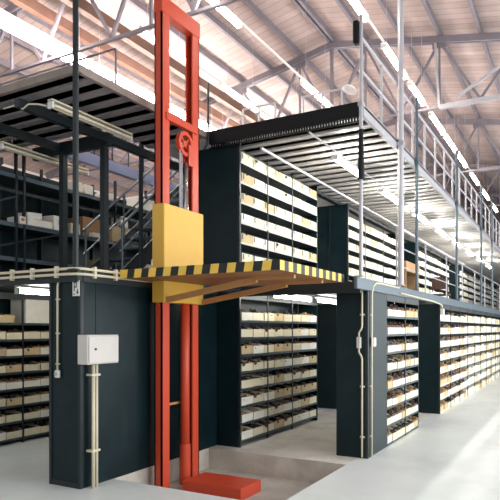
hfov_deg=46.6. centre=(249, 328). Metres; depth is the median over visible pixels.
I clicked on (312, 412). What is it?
storage bin
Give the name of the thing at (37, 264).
shelf
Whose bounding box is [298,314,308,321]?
storage bin
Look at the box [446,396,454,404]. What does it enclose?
storage bin
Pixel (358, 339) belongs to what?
conduit
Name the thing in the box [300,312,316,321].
storage bin
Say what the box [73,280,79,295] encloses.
number tag
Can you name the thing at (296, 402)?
storage bin
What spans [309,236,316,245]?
storage bin
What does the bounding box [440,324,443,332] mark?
storage bin
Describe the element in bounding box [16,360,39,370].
storage bin
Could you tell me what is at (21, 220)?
carton
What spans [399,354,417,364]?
storage bin
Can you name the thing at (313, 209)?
storage bin
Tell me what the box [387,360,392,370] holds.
storage bin
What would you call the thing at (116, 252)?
staircase
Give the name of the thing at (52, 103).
fluorescent light
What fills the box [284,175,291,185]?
storage bin
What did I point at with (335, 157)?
fluorescent light
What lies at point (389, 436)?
storage bin
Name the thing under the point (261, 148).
pipe
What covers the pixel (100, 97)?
mezzanine
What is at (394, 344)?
storage bin
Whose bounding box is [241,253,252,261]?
storage bin
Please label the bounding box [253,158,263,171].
storage bin
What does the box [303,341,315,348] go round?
storage bin
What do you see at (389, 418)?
storage bin
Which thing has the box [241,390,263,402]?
storage bin
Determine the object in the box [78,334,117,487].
electrical box
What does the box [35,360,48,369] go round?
storage bin
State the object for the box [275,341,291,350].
storage bin
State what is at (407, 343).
storage bin
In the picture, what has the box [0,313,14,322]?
storage bin
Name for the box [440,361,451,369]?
storage bin
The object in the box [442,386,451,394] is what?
storage bin
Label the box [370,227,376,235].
storage bin
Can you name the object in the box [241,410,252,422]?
storage bin
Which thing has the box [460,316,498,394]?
bins
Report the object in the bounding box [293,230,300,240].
storage bin
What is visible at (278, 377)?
storage bin
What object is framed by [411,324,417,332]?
storage bin
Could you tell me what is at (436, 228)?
fluorescent light
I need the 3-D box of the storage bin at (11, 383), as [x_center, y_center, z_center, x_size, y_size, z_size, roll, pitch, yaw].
[-3.836,0.851,9.202,0.360,0.170,0.318,0,0,30]
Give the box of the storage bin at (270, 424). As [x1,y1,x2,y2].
[252,420,273,432]
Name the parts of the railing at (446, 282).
rail, rail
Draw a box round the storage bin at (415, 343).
[406,339,417,348]
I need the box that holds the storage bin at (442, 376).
[440,374,447,383]
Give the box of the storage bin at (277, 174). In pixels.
[274,170,283,181]
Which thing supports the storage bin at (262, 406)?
on the shelving rack at (229, 322)
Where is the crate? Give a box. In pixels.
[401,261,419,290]
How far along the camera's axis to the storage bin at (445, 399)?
13.33 m
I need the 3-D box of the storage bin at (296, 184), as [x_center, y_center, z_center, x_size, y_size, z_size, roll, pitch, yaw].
[0.707,-2.655,10.713,0.366,0.193,0.355,0,0,30]
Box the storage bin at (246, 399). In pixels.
[241,393,252,405]
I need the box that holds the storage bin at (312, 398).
[297,393,315,403]
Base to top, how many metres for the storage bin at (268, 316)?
0.160 m
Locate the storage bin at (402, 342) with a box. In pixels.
[394,340,405,349]
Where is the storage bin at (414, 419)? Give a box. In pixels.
[408,416,417,427]
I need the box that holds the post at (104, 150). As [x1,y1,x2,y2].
[100,145,108,272]
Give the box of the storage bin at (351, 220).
[349,217,355,225]
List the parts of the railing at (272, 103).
rail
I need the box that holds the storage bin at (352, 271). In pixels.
[349,267,355,274]
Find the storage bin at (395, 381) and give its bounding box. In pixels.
[387,374,397,386]
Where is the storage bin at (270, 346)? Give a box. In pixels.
[252,341,273,352]
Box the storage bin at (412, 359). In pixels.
[391,355,413,365]
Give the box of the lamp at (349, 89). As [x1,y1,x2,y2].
[342,84,356,94]
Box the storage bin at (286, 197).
[283,192,291,202]
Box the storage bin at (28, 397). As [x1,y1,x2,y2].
[10,393,39,403]
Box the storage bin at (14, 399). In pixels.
[0,394,21,405]
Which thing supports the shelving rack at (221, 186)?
on the mezzanine at (329, 290)
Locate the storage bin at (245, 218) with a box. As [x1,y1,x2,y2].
[241,213,252,224]
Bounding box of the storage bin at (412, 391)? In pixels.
[402,386,414,397]
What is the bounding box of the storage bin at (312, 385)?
[294,380,316,389]
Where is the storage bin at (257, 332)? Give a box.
[242,325,263,336]
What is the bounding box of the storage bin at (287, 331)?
[273,325,291,335]
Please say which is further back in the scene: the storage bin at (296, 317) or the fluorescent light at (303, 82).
the fluorescent light at (303, 82)
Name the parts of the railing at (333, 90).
rail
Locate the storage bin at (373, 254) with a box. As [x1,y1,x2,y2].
[371,250,376,257]
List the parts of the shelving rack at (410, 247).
panel, shelf, shelf, shelf, shelf, rail, panel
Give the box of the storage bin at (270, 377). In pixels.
[247,373,273,384]
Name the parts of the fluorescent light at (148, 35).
light trunking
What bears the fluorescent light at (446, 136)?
hanging from the ceiling
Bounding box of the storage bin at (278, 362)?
[263,357,283,367]
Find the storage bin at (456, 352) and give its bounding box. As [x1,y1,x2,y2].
[440,348,457,355]
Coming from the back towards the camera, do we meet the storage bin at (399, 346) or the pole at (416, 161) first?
the pole at (416, 161)
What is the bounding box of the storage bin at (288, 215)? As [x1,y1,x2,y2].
[284,210,291,220]
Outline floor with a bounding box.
[0,377,499,499]
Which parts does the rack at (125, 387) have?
corner post, panel, corner post, panel, panel, panel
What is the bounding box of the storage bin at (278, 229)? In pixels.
[274,224,283,234]
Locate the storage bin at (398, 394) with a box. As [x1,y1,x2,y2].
[387,391,401,402]
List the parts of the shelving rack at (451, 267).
panel, corner post, shelf, shelf, shelf, shelf, rail, panel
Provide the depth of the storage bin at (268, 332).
9.63 m
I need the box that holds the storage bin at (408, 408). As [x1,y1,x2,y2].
[398,404,409,415]
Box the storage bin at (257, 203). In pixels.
[253,197,263,209]
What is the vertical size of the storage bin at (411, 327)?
0.198 m
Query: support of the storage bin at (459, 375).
on the shelving rack at (430, 321)
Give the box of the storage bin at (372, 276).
[370,273,376,279]
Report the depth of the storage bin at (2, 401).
8.93 m
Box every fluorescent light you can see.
[0,8,92,67]
[0,141,88,175]
[14,286,48,294]
[47,98,132,141]
[89,0,153,102]
[138,0,272,118]
[169,103,217,130]
[207,0,332,106]
[220,84,257,112]
[269,295,311,301]
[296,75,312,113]
[300,78,329,107]
[313,296,335,303]
[331,152,357,176]
[349,0,492,202]
[378,187,397,204]
[381,0,407,79]
[407,11,425,106]
[410,210,427,222]
[428,111,444,134]
[434,226,446,236]
[443,93,456,152]
[451,239,461,247]
[458,151,467,167]
[465,247,473,255]
[469,172,478,184]
[482,149,489,199]
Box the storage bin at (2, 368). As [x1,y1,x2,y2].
[0,364,5,372]
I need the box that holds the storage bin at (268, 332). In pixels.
[257,326,273,336]
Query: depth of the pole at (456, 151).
13.65 m
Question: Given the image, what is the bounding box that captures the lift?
[120,0,343,499]
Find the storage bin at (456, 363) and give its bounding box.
[445,359,457,367]
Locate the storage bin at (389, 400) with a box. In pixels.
[387,396,391,406]
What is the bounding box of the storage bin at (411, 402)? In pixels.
[407,400,417,411]
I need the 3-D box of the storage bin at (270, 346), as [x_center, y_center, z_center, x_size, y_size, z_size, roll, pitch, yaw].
[0.163,0.291,9.750,0.360,0.199,0.355,0,0,29]
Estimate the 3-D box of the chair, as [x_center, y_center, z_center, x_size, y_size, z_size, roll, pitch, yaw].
[6.072,-1.131,18.434,0.490,1.003,0.595,0,0,29]
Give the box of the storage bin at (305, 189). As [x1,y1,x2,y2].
[301,184,308,194]
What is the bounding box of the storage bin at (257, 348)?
[242,341,263,353]
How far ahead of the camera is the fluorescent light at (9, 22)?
10.26 m
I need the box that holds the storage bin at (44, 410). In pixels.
[29,406,48,416]
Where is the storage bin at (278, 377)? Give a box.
[259,371,283,382]
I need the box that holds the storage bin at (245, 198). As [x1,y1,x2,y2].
[241,193,252,205]
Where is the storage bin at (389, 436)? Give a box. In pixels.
[387,430,391,443]
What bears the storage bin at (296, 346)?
on the shelving rack at (229, 322)
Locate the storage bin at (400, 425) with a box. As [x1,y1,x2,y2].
[394,422,404,434]
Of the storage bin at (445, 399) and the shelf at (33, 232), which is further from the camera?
the storage bin at (445, 399)
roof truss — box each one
[0,0,241,77]
[45,32,499,178]
[383,118,499,176]
[419,212,499,249]
[426,162,499,208]
[450,191,499,229]
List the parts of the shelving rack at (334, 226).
panel, corner post, shelf, rail, shelf, shelf, shelf, panel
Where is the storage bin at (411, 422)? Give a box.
[406,418,413,428]
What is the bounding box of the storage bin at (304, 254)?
[301,250,308,258]
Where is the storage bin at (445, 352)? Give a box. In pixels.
[440,349,447,357]
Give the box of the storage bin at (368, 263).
[364,260,370,266]
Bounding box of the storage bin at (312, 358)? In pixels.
[299,353,316,362]
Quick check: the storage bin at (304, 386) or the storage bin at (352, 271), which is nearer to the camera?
the storage bin at (304, 386)
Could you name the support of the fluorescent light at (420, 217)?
hanging from the mezzanine at (288, 137)
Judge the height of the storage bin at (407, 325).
0.180 m
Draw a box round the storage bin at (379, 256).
[377,253,382,259]
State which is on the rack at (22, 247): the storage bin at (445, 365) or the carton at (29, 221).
the carton at (29, 221)
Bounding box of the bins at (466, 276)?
[460,271,496,308]
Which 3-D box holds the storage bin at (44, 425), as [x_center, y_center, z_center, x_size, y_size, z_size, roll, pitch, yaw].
[-3.510,1.627,9.776,0.361,0.166,0.318,0,0,30]
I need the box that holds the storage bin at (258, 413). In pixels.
[241,407,263,419]
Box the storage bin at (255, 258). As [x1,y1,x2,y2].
[253,255,263,260]
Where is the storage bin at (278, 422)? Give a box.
[263,417,282,428]
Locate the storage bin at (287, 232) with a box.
[284,227,290,236]
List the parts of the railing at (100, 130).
rail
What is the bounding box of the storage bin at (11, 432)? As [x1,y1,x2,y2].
[0,426,21,439]
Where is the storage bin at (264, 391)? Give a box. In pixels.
[245,388,273,400]
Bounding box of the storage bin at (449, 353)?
[440,349,451,356]
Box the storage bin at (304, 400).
[288,395,308,405]
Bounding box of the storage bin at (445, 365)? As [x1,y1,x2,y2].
[440,361,447,370]
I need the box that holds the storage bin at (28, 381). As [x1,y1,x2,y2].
[13,376,39,386]
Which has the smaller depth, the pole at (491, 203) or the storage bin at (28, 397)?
the storage bin at (28, 397)
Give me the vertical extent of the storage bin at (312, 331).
0.160 m
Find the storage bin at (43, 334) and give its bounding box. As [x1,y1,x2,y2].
[35,330,48,338]
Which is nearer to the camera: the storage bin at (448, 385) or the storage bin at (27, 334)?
the storage bin at (27, 334)
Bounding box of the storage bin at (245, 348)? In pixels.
[241,343,252,353]
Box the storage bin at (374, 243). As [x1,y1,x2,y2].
[371,239,376,246]
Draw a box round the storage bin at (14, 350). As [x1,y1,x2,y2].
[0,345,21,355]
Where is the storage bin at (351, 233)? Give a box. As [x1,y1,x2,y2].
[349,230,355,237]
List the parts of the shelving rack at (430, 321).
panel, corner post, rail, panel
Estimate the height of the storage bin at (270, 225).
0.176 m
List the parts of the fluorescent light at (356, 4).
light trunking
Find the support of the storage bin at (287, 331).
on the shelving rack at (229, 322)
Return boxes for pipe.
[260,147,463,263]
[308,131,490,265]
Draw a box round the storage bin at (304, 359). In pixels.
[284,353,308,363]
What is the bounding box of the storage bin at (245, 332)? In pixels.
[241,325,252,336]
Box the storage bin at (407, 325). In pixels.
[402,324,410,332]
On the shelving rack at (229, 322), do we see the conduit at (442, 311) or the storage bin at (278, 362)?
the storage bin at (278, 362)
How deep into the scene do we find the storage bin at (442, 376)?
12.87 m
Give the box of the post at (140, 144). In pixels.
[139,143,142,268]
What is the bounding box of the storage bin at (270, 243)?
[264,239,273,249]
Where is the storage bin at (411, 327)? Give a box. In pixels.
[402,322,413,332]
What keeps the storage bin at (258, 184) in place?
on the shelving rack at (221, 186)
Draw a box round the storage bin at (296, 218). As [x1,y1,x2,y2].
[293,213,300,223]
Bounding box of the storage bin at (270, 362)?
[251,356,273,368]
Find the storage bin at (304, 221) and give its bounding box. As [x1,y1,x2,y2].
[301,217,308,226]
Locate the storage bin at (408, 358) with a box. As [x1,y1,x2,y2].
[393,356,410,365]
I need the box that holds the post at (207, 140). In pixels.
[204,82,208,149]
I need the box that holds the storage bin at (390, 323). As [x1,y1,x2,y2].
[388,321,396,333]
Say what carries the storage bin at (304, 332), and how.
on the shelving rack at (229, 322)
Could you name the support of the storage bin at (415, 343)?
on the shelving rack at (348, 305)
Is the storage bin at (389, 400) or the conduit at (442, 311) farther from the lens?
the conduit at (442, 311)
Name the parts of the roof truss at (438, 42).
king post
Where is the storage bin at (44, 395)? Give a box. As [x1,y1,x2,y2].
[27,391,48,401]
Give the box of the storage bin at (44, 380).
[31,375,48,385]
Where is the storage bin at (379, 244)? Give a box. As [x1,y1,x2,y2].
[377,242,382,248]
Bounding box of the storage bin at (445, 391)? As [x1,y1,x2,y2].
[440,387,447,396]
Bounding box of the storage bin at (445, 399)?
[444,398,450,406]
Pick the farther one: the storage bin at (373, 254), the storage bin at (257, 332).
the storage bin at (373, 254)
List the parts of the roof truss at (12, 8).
king post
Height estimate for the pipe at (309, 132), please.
0.028 m
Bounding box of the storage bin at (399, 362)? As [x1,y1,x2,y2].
[388,356,401,368]
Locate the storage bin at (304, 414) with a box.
[290,409,308,419]
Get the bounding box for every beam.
[9,0,239,126]
[54,140,177,192]
[60,0,263,122]
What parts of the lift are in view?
lift chain, piston rod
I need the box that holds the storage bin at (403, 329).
[393,322,404,333]
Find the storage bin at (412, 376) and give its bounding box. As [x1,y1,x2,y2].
[394,370,414,381]
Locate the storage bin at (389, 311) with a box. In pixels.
[387,307,392,315]
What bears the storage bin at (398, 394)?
on the shelving rack at (348, 305)
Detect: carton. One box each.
[7,216,25,224]
[11,299,48,322]
[18,212,41,219]
[26,218,52,229]
[42,215,58,230]
[68,181,81,192]
[68,216,99,236]
[68,223,79,234]
[82,184,92,194]
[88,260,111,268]
[89,232,99,238]
[95,193,113,200]
[109,225,129,241]
[111,217,127,227]
[127,197,153,210]
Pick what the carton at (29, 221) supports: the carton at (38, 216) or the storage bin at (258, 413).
the carton at (38, 216)
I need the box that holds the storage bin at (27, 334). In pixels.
[19,330,39,338]
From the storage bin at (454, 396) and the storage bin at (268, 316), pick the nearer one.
the storage bin at (268, 316)
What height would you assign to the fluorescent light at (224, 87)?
1.862 m
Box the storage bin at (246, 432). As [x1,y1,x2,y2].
[241,426,252,439]
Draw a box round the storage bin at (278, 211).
[274,206,283,217]
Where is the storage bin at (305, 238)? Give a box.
[301,233,308,242]
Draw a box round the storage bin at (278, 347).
[268,341,283,351]
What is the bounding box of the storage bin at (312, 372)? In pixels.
[298,366,316,376]
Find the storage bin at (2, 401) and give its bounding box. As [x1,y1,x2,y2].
[0,398,5,406]
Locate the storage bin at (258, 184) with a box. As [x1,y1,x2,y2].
[253,178,263,190]
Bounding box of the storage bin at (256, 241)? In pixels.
[253,236,263,247]
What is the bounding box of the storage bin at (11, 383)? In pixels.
[0,377,21,389]
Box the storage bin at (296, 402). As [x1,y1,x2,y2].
[279,398,300,407]
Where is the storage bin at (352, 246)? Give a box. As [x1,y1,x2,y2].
[349,242,355,249]
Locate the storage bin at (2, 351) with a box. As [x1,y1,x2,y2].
[0,348,5,355]
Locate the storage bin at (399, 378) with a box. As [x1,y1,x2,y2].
[387,373,401,385]
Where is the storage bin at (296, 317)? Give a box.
[289,311,300,321]
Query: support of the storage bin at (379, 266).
on the shelving rack at (334, 226)
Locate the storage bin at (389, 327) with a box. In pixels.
[387,322,392,333]
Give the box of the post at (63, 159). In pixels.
[59,154,67,270]
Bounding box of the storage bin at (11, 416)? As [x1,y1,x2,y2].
[0,411,21,422]
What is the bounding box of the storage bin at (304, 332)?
[298,327,308,335]
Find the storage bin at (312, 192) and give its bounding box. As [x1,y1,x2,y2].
[309,188,316,198]
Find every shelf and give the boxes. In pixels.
[0,175,143,218]
[0,224,138,252]
[0,260,111,273]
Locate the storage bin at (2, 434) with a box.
[0,431,5,440]
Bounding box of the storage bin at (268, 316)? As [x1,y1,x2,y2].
[261,312,273,320]
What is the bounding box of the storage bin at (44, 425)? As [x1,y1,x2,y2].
[26,420,48,432]
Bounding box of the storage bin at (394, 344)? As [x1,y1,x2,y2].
[387,339,396,350]
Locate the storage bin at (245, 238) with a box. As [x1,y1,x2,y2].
[241,233,252,244]
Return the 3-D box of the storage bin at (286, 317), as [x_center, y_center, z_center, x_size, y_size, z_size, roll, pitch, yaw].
[0.529,-0.233,10.392,0.360,0.199,0.355,0,0,30]
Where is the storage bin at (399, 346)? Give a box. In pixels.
[387,339,401,350]
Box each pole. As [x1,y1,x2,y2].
[353,14,364,276]
[396,0,404,285]
[412,97,418,289]
[454,150,458,299]
[479,187,482,305]
[491,203,492,307]
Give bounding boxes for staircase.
[82,163,182,274]
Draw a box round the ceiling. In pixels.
[0,0,499,242]
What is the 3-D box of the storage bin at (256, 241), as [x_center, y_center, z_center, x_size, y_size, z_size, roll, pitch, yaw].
[-0.019,-1.414,9.433,0.363,0.176,0.355,0,0,29]
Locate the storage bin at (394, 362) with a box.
[387,357,396,368]
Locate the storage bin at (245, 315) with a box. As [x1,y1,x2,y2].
[241,310,252,319]
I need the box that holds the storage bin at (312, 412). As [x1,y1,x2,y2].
[301,407,315,417]
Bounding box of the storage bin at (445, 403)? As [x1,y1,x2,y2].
[440,399,447,409]
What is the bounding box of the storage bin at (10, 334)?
[0,329,21,338]
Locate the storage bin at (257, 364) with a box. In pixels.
[241,358,263,369]
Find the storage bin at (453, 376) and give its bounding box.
[444,372,454,380]
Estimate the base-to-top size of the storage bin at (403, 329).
0.201 m
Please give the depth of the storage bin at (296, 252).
10.62 m
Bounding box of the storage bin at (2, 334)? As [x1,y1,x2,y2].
[0,331,5,338]
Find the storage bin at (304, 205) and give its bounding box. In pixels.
[301,200,308,210]
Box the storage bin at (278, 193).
[274,187,282,198]
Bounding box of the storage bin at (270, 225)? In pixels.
[264,220,273,231]
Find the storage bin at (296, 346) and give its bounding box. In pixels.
[280,339,300,349]
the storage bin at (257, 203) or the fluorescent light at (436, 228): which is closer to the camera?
the storage bin at (257, 203)
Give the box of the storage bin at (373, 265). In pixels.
[371,262,376,268]
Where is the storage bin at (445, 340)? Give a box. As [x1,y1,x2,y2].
[440,337,447,344]
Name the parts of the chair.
backrest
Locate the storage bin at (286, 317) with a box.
[273,310,291,321]
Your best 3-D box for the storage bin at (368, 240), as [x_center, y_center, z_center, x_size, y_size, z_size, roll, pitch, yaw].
[2.712,-2.186,14.278,0.363,0.181,0.513,0,0,30]
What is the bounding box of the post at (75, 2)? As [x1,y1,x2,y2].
[67,0,79,269]
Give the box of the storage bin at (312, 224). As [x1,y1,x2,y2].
[309,220,316,229]
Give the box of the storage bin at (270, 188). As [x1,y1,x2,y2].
[264,183,273,195]
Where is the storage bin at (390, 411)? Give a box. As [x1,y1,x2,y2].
[387,409,396,422]
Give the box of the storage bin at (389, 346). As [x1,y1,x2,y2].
[387,342,392,351]
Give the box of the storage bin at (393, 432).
[387,427,397,440]
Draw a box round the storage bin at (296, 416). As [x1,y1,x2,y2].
[283,412,300,422]
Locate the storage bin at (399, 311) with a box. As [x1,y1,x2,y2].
[392,305,401,316]
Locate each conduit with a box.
[0,266,151,282]
[3,103,46,109]
[54,283,59,377]
[356,282,399,456]
[400,292,444,314]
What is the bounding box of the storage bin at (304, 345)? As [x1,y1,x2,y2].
[287,341,308,349]
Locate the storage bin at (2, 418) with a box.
[0,414,5,423]
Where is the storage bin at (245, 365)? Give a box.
[241,360,252,370]
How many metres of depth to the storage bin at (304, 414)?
10.96 m
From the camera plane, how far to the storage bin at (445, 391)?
12.88 m
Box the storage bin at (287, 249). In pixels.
[284,245,291,254]
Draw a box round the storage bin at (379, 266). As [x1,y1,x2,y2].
[377,264,382,270]
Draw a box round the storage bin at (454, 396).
[451,394,457,402]
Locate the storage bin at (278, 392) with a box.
[256,387,283,398]
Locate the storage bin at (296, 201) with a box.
[293,196,300,206]
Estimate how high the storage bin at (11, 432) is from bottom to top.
0.166 m
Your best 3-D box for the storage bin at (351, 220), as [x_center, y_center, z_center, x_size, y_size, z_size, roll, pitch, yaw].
[2.188,-2.473,13.351,0.363,0.186,0.513,0,0,30]
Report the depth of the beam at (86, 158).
10.70 m
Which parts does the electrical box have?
door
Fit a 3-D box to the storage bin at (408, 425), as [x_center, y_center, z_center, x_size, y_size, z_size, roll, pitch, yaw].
[2.575,1.665,10.093,0.360,0.201,0.272,0,0,30]
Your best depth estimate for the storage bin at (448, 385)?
13.67 m
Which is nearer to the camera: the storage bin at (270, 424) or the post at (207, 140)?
the post at (207, 140)
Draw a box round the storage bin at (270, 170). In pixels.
[264,164,273,176]
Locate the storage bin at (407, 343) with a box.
[398,339,409,349]
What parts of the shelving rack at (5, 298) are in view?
rail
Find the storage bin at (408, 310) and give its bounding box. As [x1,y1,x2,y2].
[399,307,410,316]
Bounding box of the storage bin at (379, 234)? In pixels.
[377,231,382,238]
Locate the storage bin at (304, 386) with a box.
[288,382,308,391]
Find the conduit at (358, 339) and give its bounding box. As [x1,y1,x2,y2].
[356,282,399,456]
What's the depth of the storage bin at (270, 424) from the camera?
9.69 m
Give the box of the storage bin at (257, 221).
[253,217,263,228]
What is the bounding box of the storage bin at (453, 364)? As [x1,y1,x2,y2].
[442,360,454,367]
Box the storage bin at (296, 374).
[276,369,300,378]
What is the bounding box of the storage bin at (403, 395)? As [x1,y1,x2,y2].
[390,389,404,400]
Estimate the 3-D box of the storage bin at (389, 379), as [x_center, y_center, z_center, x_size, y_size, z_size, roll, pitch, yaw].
[2.031,0.832,9.106,0.379,0.180,0.272,0,0,30]
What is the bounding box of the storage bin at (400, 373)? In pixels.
[389,372,404,383]
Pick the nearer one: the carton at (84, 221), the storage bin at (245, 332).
the storage bin at (245, 332)
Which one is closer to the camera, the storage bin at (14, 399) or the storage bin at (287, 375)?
the storage bin at (14, 399)
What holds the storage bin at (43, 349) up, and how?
on the shelving rack at (5, 298)
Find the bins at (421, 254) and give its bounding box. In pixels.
[419,251,448,297]
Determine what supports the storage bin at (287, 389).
on the shelving rack at (229, 322)
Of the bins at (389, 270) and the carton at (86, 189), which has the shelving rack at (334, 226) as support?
the bins at (389, 270)
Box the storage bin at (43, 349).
[33,344,48,354]
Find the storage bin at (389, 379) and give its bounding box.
[387,376,392,388]
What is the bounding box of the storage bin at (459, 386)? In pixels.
[452,381,460,389]
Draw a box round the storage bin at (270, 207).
[264,202,273,213]
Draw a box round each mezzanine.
[0,64,405,241]
[0,270,325,304]
[209,102,499,288]
[218,276,499,314]
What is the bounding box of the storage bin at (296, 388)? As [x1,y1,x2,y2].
[278,383,300,393]
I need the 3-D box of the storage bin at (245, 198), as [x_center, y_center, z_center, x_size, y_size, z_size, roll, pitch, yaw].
[-0.189,-2.033,9.110,0.377,0.183,0.355,0,0,30]
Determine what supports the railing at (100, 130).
on the beam at (86, 158)
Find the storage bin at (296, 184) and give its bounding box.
[293,179,300,190]
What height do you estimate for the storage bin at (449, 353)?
0.206 m
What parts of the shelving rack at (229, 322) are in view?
panel, corner post, panel, rail, panel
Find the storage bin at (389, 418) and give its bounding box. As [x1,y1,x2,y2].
[387,414,391,424]
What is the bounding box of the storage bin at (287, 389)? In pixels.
[268,385,291,395]
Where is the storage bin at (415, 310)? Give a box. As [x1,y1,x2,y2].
[413,308,417,317]
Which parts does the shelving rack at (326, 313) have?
panel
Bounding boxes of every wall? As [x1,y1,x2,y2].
[2,164,151,264]
[419,230,498,309]
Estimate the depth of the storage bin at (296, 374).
10.65 m
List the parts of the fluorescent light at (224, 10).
light trunking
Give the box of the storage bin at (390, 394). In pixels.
[387,391,396,404]
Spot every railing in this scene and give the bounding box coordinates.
[0,48,116,85]
[56,130,177,181]
[242,102,275,124]
[302,88,342,112]
[363,38,499,246]
[396,226,499,309]
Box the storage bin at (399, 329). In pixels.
[388,322,401,333]
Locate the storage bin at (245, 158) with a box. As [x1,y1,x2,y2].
[241,152,252,166]
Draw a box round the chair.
[431,277,450,298]
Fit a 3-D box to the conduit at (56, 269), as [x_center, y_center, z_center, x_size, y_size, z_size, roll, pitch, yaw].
[-2.760,-0.645,7.635,2.701,0.130,1.301,0,0,29]
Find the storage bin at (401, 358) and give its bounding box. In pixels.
[387,355,404,367]
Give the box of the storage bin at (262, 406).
[249,404,273,416]
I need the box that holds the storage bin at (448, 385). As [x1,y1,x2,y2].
[445,384,454,392]
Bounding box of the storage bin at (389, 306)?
[387,304,396,315]
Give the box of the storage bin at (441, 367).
[440,363,443,371]
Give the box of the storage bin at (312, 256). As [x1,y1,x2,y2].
[309,252,316,261]
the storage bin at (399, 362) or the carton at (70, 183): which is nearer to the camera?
the storage bin at (399, 362)
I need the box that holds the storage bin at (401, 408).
[393,406,406,417]
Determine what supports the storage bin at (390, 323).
on the shelving rack at (348, 305)
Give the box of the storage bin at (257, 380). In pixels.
[241,375,263,385]
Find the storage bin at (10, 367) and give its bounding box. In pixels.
[0,361,21,372]
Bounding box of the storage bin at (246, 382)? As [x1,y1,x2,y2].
[241,376,252,388]
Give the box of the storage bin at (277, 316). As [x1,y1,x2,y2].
[269,311,282,320]
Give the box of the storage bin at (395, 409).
[388,407,401,419]
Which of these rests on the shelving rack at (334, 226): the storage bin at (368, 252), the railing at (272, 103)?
the storage bin at (368, 252)
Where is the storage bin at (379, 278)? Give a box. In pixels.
[377,275,382,281]
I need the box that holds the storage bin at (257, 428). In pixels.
[242,423,263,435]
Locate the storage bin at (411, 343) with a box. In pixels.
[395,338,413,348]
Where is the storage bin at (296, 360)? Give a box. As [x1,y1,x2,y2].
[282,354,300,364]
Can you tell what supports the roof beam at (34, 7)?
attached to the ceiling
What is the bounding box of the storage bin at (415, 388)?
[406,384,417,395]
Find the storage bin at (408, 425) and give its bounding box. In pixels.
[399,420,410,432]
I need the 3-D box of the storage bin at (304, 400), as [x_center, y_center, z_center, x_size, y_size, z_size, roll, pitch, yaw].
[0.895,1.349,11.026,0.380,0.178,0.355,0,0,29]
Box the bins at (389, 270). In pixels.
[384,234,397,284]
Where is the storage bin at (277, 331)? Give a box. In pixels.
[265,326,283,336]
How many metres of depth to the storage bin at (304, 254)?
10.94 m
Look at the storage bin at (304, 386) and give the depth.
11.00 m
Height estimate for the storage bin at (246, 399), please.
0.194 m
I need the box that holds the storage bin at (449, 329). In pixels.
[440,324,451,332]
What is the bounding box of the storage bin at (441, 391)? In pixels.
[440,389,443,398]
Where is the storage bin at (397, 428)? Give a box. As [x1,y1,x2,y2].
[390,425,401,437]
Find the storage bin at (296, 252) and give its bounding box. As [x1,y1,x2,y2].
[293,247,300,256]
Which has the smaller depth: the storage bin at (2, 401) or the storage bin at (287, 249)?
the storage bin at (2, 401)
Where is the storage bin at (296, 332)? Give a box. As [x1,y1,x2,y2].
[289,327,300,335]
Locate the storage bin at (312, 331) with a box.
[305,327,315,334]
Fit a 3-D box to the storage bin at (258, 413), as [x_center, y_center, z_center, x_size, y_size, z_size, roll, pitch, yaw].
[-0.014,1.356,9.429,0.360,0.165,0.355,0,0,29]
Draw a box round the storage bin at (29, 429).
[11,424,39,435]
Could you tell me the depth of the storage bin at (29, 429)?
9.45 m
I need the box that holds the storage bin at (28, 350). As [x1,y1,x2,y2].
[21,345,39,354]
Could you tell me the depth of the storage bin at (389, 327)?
9.03 m
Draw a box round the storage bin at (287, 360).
[273,355,291,365]
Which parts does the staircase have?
handrail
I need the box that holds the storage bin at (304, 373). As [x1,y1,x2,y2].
[286,368,308,377]
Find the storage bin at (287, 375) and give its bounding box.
[269,369,291,380]
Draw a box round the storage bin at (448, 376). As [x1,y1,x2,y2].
[440,373,451,381]
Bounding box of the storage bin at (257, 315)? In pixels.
[241,308,263,320]
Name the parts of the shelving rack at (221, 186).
panel, corner post, panel, shelf, shelf, shelf, shelf, shelf, panel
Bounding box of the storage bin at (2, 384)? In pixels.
[0,381,5,389]
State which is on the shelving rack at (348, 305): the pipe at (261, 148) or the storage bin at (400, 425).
the storage bin at (400, 425)
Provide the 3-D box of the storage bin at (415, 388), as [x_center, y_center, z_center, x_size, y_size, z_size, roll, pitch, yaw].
[2.849,1.104,10.579,0.360,0.198,0.272,0,0,29]
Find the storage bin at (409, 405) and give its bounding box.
[402,402,413,413]
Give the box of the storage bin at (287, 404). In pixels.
[271,400,291,410]
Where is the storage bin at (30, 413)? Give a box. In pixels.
[9,407,39,419]
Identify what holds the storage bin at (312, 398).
on the shelving rack at (229, 322)
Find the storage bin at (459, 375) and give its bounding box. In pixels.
[451,370,460,377]
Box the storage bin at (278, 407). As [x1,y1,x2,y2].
[262,402,283,413]
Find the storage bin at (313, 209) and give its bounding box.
[309,204,316,213]
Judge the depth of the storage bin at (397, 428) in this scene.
9.55 m
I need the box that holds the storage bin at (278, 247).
[274,242,283,252]
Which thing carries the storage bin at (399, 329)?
on the shelving rack at (348, 305)
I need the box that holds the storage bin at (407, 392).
[396,387,409,399]
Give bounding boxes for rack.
[0,153,150,274]
[0,292,48,442]
[49,282,216,488]
[199,144,317,288]
[217,292,317,447]
[318,204,400,286]
[318,304,394,408]
[336,291,418,458]
[404,242,448,296]
[419,304,499,413]
[449,265,496,309]
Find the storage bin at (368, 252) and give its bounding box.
[364,248,370,255]
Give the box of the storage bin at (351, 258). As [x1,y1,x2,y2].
[349,255,356,262]
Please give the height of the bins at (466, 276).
1.877 m
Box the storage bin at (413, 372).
[400,370,417,379]
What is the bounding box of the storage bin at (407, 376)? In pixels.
[390,371,409,382]
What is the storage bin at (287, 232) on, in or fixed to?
on the shelving rack at (221, 186)
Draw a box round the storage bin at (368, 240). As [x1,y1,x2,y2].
[364,236,370,243]
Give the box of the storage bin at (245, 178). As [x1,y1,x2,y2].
[241,172,252,185]
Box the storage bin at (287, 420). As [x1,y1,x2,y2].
[273,414,291,425]
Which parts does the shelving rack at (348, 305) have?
panel, corner post, panel, panel, rail, panel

